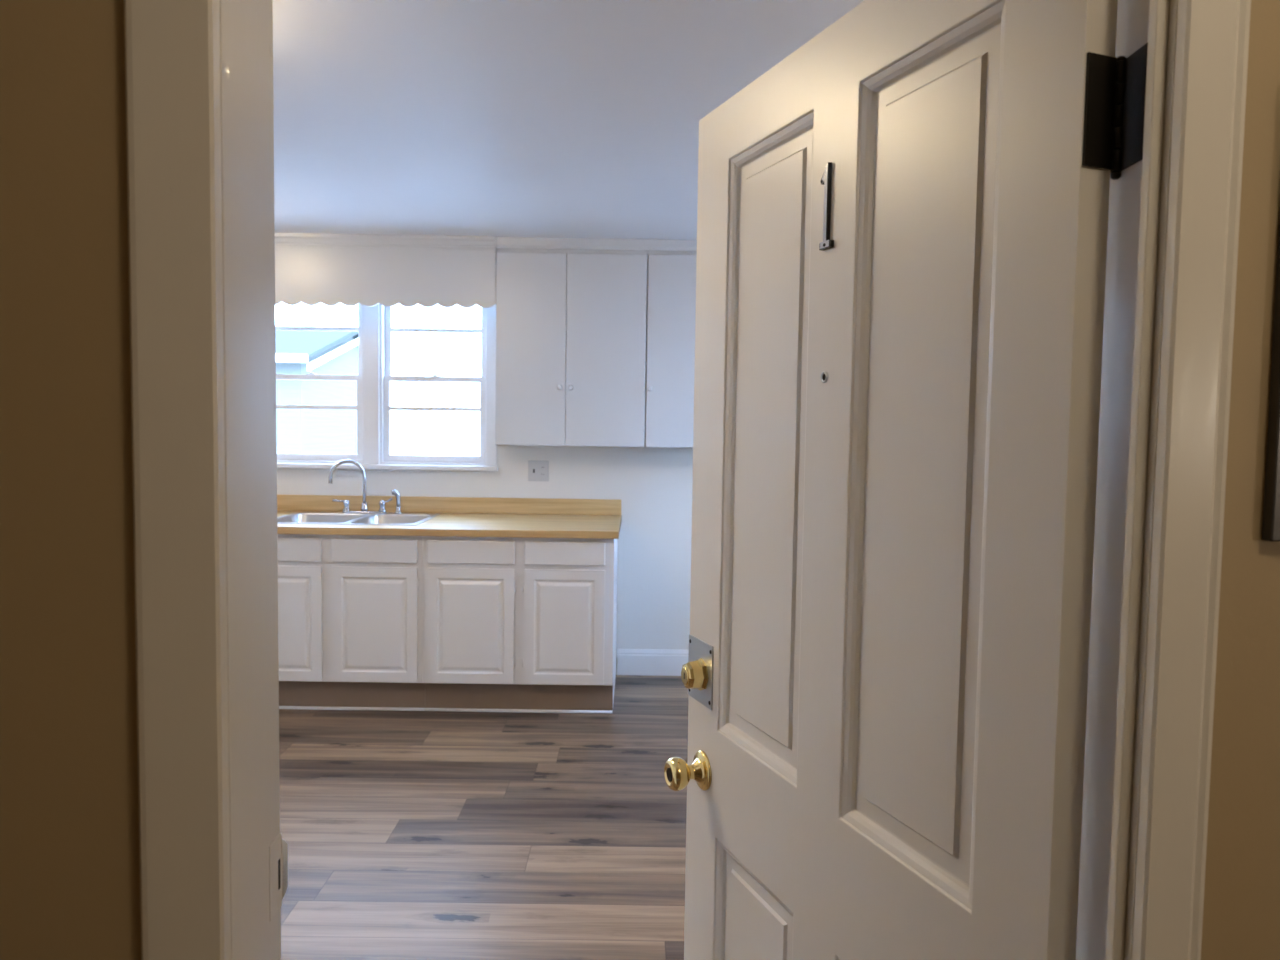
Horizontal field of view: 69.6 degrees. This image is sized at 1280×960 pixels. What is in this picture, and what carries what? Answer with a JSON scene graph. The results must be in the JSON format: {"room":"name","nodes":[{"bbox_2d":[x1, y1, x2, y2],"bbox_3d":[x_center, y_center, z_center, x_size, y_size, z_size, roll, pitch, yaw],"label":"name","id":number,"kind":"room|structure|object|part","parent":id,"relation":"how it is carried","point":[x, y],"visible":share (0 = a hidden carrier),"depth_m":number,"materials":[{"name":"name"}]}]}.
{"room":"hallway","nodes":[
{"label":"hallway","id":0,"kind":"room"},
{"bbox_2d":[279,674,688,959],"bbox_3d":[-0.524,1.404,1.565,4.900,0.060,8.160,1,3,0],"label":"floor","id":1,"kind":"structure","parent":0,"point":[408,835],"depth_m":3.32,"materials":[{"name":"plastic"}]},
{"bbox_2d":[277,534,424,710],"bbox_3d":[-1.585,0.700,5.003,0.984,0.905,0.800,1,3,0],"label":"base cabinet","id":2,"kind":"object","parent":1,"relation":"on","point":[350,607],"visible":0.59,"depth_m":4.61,"materials":[{"name":"paint"}]},
{"bbox_3d":[-1.802,0.346,4.591,0.427,0.118,0.020,1,3,0],"label":"drawer","id":3,"kind":"part","parent":2,"relation":"part of","materials":[{"name":"paint"}]},
{"bbox_3d":[-1.808,0.718,4.613,0.427,0.580,0.020,1,3,0],"label":"door","id":4,"kind":"part","parent":2,"relation":"part of","materials":[{"name":"paint"}]},
{"bbox_3d":[-1.325,0.353,4.592,0.428,0.118,0.020,1,3,0],"label":"drawer","id":5,"kind":"part","parent":2,"relation":"part of","materials":[{"name":"paint"}]},
{"bbox_3d":[-1.330,0.725,4.614,0.428,0.580,0.020,1,3,0],"label":"door","id":6,"kind":"part","parent":2,"relation":"part of","materials":[{"name":"paint"}]},
{"bbox_2d":[277,494,621,538],"bbox_3d":[-1.210,0.186,4.963,2.209,0.130,0.829,1,3,0],"label":"countertop","id":7,"kind":"structure","parent":2,"relation":"on","point":[459,516],"depth_m":5.23,"materials":[{"name":"beige laminate"}]},
{"bbox_2d":[277,512,439,524],"bbox_3d":[-1.551,0.292,4.989,0.822,0.175,0.602,1,3,0],"label":"sink","id":8,"kind":"object","parent":7,"relation":"in","point":[296,517],"visible":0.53,"depth_m":5.20,"materials":[{"name":"silver metal"}]},
{"bbox_3d":[-1.730,0.291,4.960,0.409,0.174,0.491,1,3,0],"label":"bowl","id":9,"kind":"part","parent":8,"relation":"part of","materials":[{"name":"silver metal"}]},
{"bbox_3d":[-1.337,0.297,4.961,0.339,0.174,0.491,1,3,0],"label":"bowl","id":10,"kind":"part","parent":8,"relation":"part of","materials":[{"name":"silver metal"}]},
{"bbox_2d":[391,489,402,513],"bbox_3d":[-1.384,0.122,5.237,0.063,0.140,0.046,0,4,-15],"label":"sprayer","id":11,"kind":"object","parent":8,"relation":"on","point":[396,493],"visible":1,"depth_m":5.23,"materials":[{"name":"silver metal"}]},
{"bbox_2d":[328,459,392,513],"bbox_3d":[-1.583,0.035,5.228,0.349,0.307,0.101,0,3,-12],"label":"faucet","id":12,"kind":"object","parent":7,"relation":"on","point":[364,508],"visible":1,"depth_m":5.22,"materials":[{"name":"silver metal"}]},
{"bbox_3d":[-1.672,0.145,5.240,0.042,0.066,0.042,1,3,0],"label":"handle","id":13,"kind":"part","parent":12,"relation":"part of","materials":[{"name":"silver metal"}]},
{"bbox_3d":[-1.651,0.011,5.193,0.206,0.257,0.023,-1,4,-26],"label":"spout","id":14,"kind":"part","parent":12,"relation":"part of","materials":[{"name":"silver metal"}]},
{"bbox_3d":[-1.570,0.154,5.241,0.038,0.050,0.038,1,3,0],"label":"spout","id":15,"kind":"part","parent":12,"relation":"part of","materials":[{"name":"silver metal"}]},
{"bbox_3d":[-1.570,0.183,5.243,0.250,0.012,0.052,1,3,0],"label":"plate","id":16,"kind":"part","parent":12,"relation":"part of","materials":[{"name":"silver metal"}]},
{"bbox_3d":[-1.468,0.148,5.241,0.042,0.066,0.042,1,3,0],"label":"handle","id":17,"kind":"part","parent":12,"relation":"part of","materials":[{"name":"silver metal"}]},
{"bbox_2d":[423,536,617,713],"bbox_3d":[-0.613,0.714,5.005,0.956,0.905,0.800,1,3,0],"label":"base cabinet","id":18,"kind":"object","parent":1,"relation":"on","point":[511,624],"visible":0.96,"depth_m":4.61,"materials":[{"name":"paint"}]},
{"bbox_3d":[-0.844,0.360,4.593,0.435,0.118,0.020,1,3,0],"label":"drawer","id":19,"kind":"part","parent":18,"relation":"part of","materials":[{"name":"paint"}]},
{"bbox_3d":[-0.849,0.732,4.615,0.435,0.580,0.020,1,3,0],"label":"door","id":20,"kind":"part","parent":18,"relation":"part of","materials":[{"name":"paint"}]},
{"bbox_3d":[-0.381,0.738,4.617,0.402,0.580,0.020,1,3,0],"label":"door","id":21,"kind":"part","parent":18,"relation":"part of","materials":[{"name":"paint"}]},
{"bbox_3d":[-0.375,0.367,4.594,0.402,0.118,0.020,1,3,0],"label":"drawer","id":22,"kind":"part","parent":18,"relation":"part of","materials":[{"name":"paint"}]},
{"bbox_2d":[277,446,692,673],"bbox_3d":[-0.511,-0.099,5.433,4.500,2.480,0.140,1,3,0],"label":"wall","id":23,"kind":"structure","parent":0,"point":[653,486],"depth_m":5.37,"materials":[{"name":"paint"}]},
{"bbox_2d":[275,302,497,470],"bbox_3d":[-1.570,-0.668,5.370,1.506,1.206,0.185,1,3,0],"label":"window","id":24,"kind":"structure","parent":23,"relation":"in","point":[379,386],"depth_m":5.39,"materials":[{"name":"white paint"}]},
{"bbox_3d":[-1.919,-0.369,5.389,0.533,0.436,0.003,1,3,0],"label":"pane","id":25,"kind":"part","parent":24,"relation":"part of","materials":[{"name":"clear glass"}]},
{"bbox_3d":[-1.911,-0.889,5.390,0.533,0.550,0.003,1,3,0],"label":"pane","id":26,"kind":"part","parent":24,"relation":"part of","materials":[{"name":"clear glass"}]},
{"bbox_3d":[-1.911,-0.894,5.389,0.597,0.616,0.028,1,3,0],"label":"sash","id":27,"kind":"part","parent":24,"relation":"part of","materials":[{"name":"clear glass"}]},
{"bbox_3d":[-1.919,-0.364,5.389,0.597,0.501,0.028,1,3,0],"label":"sash","id":28,"kind":"part","parent":24,"relation":"part of","materials":[{"name":"white paint"}]},
{"bbox_3d":[-1.579,-0.077,5.348,1.506,0.028,0.070,1,3,0],"label":"sill","id":29,"kind":"part","parent":24,"relation":"part of","materials":[{"name":"white paint"}]},
{"bbox_3d":[-1.564,-0.680,5.318,1.478,1.178,0.019,1,3,0],"label":"casing","id":30,"kind":"part","parent":24,"relation":"part of","materials":[{"name":"white paint"}]},
{"bbox_3d":[-1.200,-0.354,5.391,0.597,0.501,0.028,1,3,0],"label":"sash","id":31,"kind":"part","parent":24,"relation":"part of","materials":[{"name":"white paint"}]},
{"bbox_3d":[-1.200,-0.359,5.391,0.533,0.436,0.003,1,3,0],"label":"pane","id":32,"kind":"part","parent":24,"relation":"part of","materials":[{"name":"clear glass"}]},
{"bbox_3d":[-1.192,-0.884,5.391,0.597,0.616,0.028,1,3,0],"label":"sash","id":33,"kind":"part","parent":24,"relation":"part of","materials":[{"name":"clear glass"}]},
{"bbox_3d":[-1.192,-0.879,5.392,0.533,0.550,0.003,1,3,0],"label":"pane","id":34,"kind":"part","parent":24,"relation":"part of","materials":[{"name":"clear glass"}]},
{"bbox_2d":[277,494,620,514],"bbox_3d":[-1.212,0.144,5.365,2.206,0.093,0.021,1,3,0],"label":"backsplash","id":35,"kind":"structure","parent":23,"relation":"attached to","point":[418,504],"depth_m":5.35,"materials":[{"name":"beige laminate"}]},
{"bbox_2d":[528,461,548,480],"bbox_3d":[-0.592,-0.052,5.356,0.120,0.120,0.018,1,3,0],"label":"wall outlet","id":36,"kind":"object","parent":23,"relation":"attached to","point":[537,470],"visible":1,"depth_m":5.36,"materials":[{"name":"grey plastic"}]},
{"bbox_2d":[540,465,545,476],"bbox_3d":[-0.566,-0.052,5.358,0.032,0.067,0.002,1,3,0],"label":"receptacle","id":37,"kind":"object","parent":36,"relation":"attached to","point":[542,467],"depth_m":5.36,"materials":[{"name":"grey plastic"}]},
{"bbox_2d":[495,248,647,447],"bbox_3d":[-0.379,-0.753,5.158,0.826,1.127,0.329,1,3,0],"label":"upper cabinet","id":38,"kind":"object","parent":23,"relation":"attached to","point":[571,324],"visible":1,"depth_m":5.03,"materials":[{"name":"paint"}]},
{"bbox_2d":[275,246,495,307],"bbox_3d":[-1.601,-1.139,5.010,1.630,0.381,0.019,1,3,0],"label":"window valance","id":39,"kind":"object","parent":38,"relation":"attached to","point":[311,276],"visible":0.73,"depth_m":5.00,"materials":[{"name":"paint"}]},
{"bbox_3d":[-0.597,-0.714,5.035,0.382,1.048,0.019,1,3,0],"label":"door","id":40,"kind":"part","parent":38,"relation":"part of","materials":[{"name":"paint"}]},
{"bbox_3d":[-0.187,-0.708,5.036,0.435,1.048,0.019,1,3,0],"label":"door","id":41,"kind":"part","parent":38,"relation":"part of","materials":[{"name":"paint"}]},
{"bbox_2d":[617,649,688,675],"bbox_3d":[0.794,1.086,5.428,1.855,0.153,0.014,1,3,0],"label":"baseboard","id":42,"kind":"structure","parent":23,"relation":"attached to","point":[655,662],"depth_m":5.42,"materials":[{"name":"white paint"}]},
{"bbox_2d":[645,250,696,447],"bbox_3d":[0.464,-0.741,5.160,0.858,1.127,0.329,1,3,0],"label":"upper cabinet","id":43,"kind":"object","parent":23,"relation":"attached to","point":[671,274],"visible":0.41,"depth_m":5.03,"materials":[{"name":"paint"}]},
{"bbox_2d":[496,237,696,250],"bbox_3d":[0.059,-1.279,5.000,1.684,0.054,0.022,1,3,0],"label":"trim","id":44,"kind":"structure","parent":43,"relation":"attached to","point":[501,242],"depth_m":4.99,"materials":[{"name":"paint"}]},
{"bbox_2d":[273,0,863,239],"bbox_3d":[-0.489,-1.240,3.073,4.800,0.080,4.735,1,3,0],"label":"ceiling","id":45,"kind":"structure","parent":0,"point":[497,118],"depth_m":2.91,"materials":[{"name":"paint"}]},
{"bbox_2d":[275,233,495,249],"bbox_3d":[-1.598,-1.295,4.977,1.630,0.067,0.028,1,3,0],"label":"trim","id":46,"kind":"structure","parent":45,"relation":"attached to","point":[281,239],"depth_m":4.98,"materials":[{"name":"paint"}]},
{"bbox_2d":[0,0,1279,959],"bbox_3d":[0.088,0.686,0.820,2.800,3.480,0.045,1,3,0],"label":"wall","id":47,"kind":"structure","parent":0,"point":[70,864],"depth_m":0.76,"materials":[{"name":"paint"}]},
{"bbox_2d":[124,0,230,959],"bbox_3d":[-0.382,0.394,0.771,0.072,2.055,0.016,1,3,0],"label":"trim","id":48,"kind":"structure","parent":47,"relation":"attached to","point":[173,86],"depth_m":0.74,"materials":[{"name":"paint"}]},
{"bbox_2d":[1106,0,1168,959],"bbox_3d":[0.411,0.440,0.799,0.010,1.983,0.012,1,3,0],"label":"trim","id":49,"kind":"structure","parent":47,"relation":"attached to","point":[1159,9],"depth_m":0.77,"materials":[{"name":"paint"}]},
{"bbox_2d":[1132,0,1250,959],"bbox_3d":[0.444,0.406,0.773,0.053,2.055,0.016,1,3,0],"label":"trim","id":50,"kind":"structure","parent":47,"relation":"attached to","point":[1212,36],"depth_m":0.74,"materials":[{"name":"paint"}]},
{"bbox_2d":[1262,217,1279,541],"bbox_3d":[0.680,-0.130,0.743,0.330,0.365,0.012,1,3,0],"label":"picture frame","id":51,"kind":"object","parent":47,"relation":"attached to","point":[1270,528],"visible":1,"depth_m":0.75,"materials":[{"name":"grey"}]},
{"bbox_3d":[-0.512,0.674,0.866,4.500,3.480,0.050,1,3,0],"label":"wall","id":52,"kind":"structure","parent":0,"visible":0},
{"bbox_2d":[219,0,280,959],"bbox_3d":[-0.352,0.420,0.834,0.012,1.995,0.107,1,3,0],"label":"trim","id":53,"kind":"structure","parent":52,"relation":"attached to","point":[246,26],"depth_m":0.80,"materials":[{"name":"paint"}]},
{"bbox_2d":[269,833,287,920],"bbox_3d":[-0.345,0.376,0.876,0.003,0.072,0.037,1,3,4],"label":"strike plate","id":54,"kind":"object","parent":52,"relation":"attached to","point":[278,850],"visible":1,"depth_m":0.88,"materials":[{"name":"paint"}]},
{"bbox_2d":[664,0,1125,959],"bbox_3d":[0.223,0.409,1.214,0.100,1.973,0.810,-1,4,-22],"label":"door","id":55,"kind":"structure","parent":52,"relation":"in","point":[902,220],"depth_m":1.05,"materials":[{"name":"paint"}]},
{"bbox_3d":[0.063,0.486,1.524,0.035,0.054,0.054,0,4,-21],"label":"knob","id":56,"kind":"part","parent":55,"relation":"part of","materials":[{"name":"gold metal"}]},
{"bbox_3d":[0.101,0.321,1.546,0.002,0.106,0.095,0,4,-21],"label":"latch plate","id":57,"kind":"part","parent":55,"relation":"part of","materials":[{"name":"silver metal"}]},
{"bbox_2d":[1076,0,1177,959],"bbox_3d":[0.422,0.432,0.836,0.012,1.995,0.107,1,3,0],"label":"trim","id":58,"kind":"structure","parent":52,"relation":"attached to","point":[1132,15],"depth_m":0.82,"materials":[{"name":"paint"}]},
{"bbox_2d":[1119,42,1147,170],"bbox_3d":[0.426,-0.321,0.792,0.002,0.096,0.040,1,3,0],"label":"hinge leaf","id":59,"kind":"object","parent":52,"relation":"attached to","point":[1135,70],"visible":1,"depth_m":0.79,"materials":[{"name":"brown metal"}]}
]}

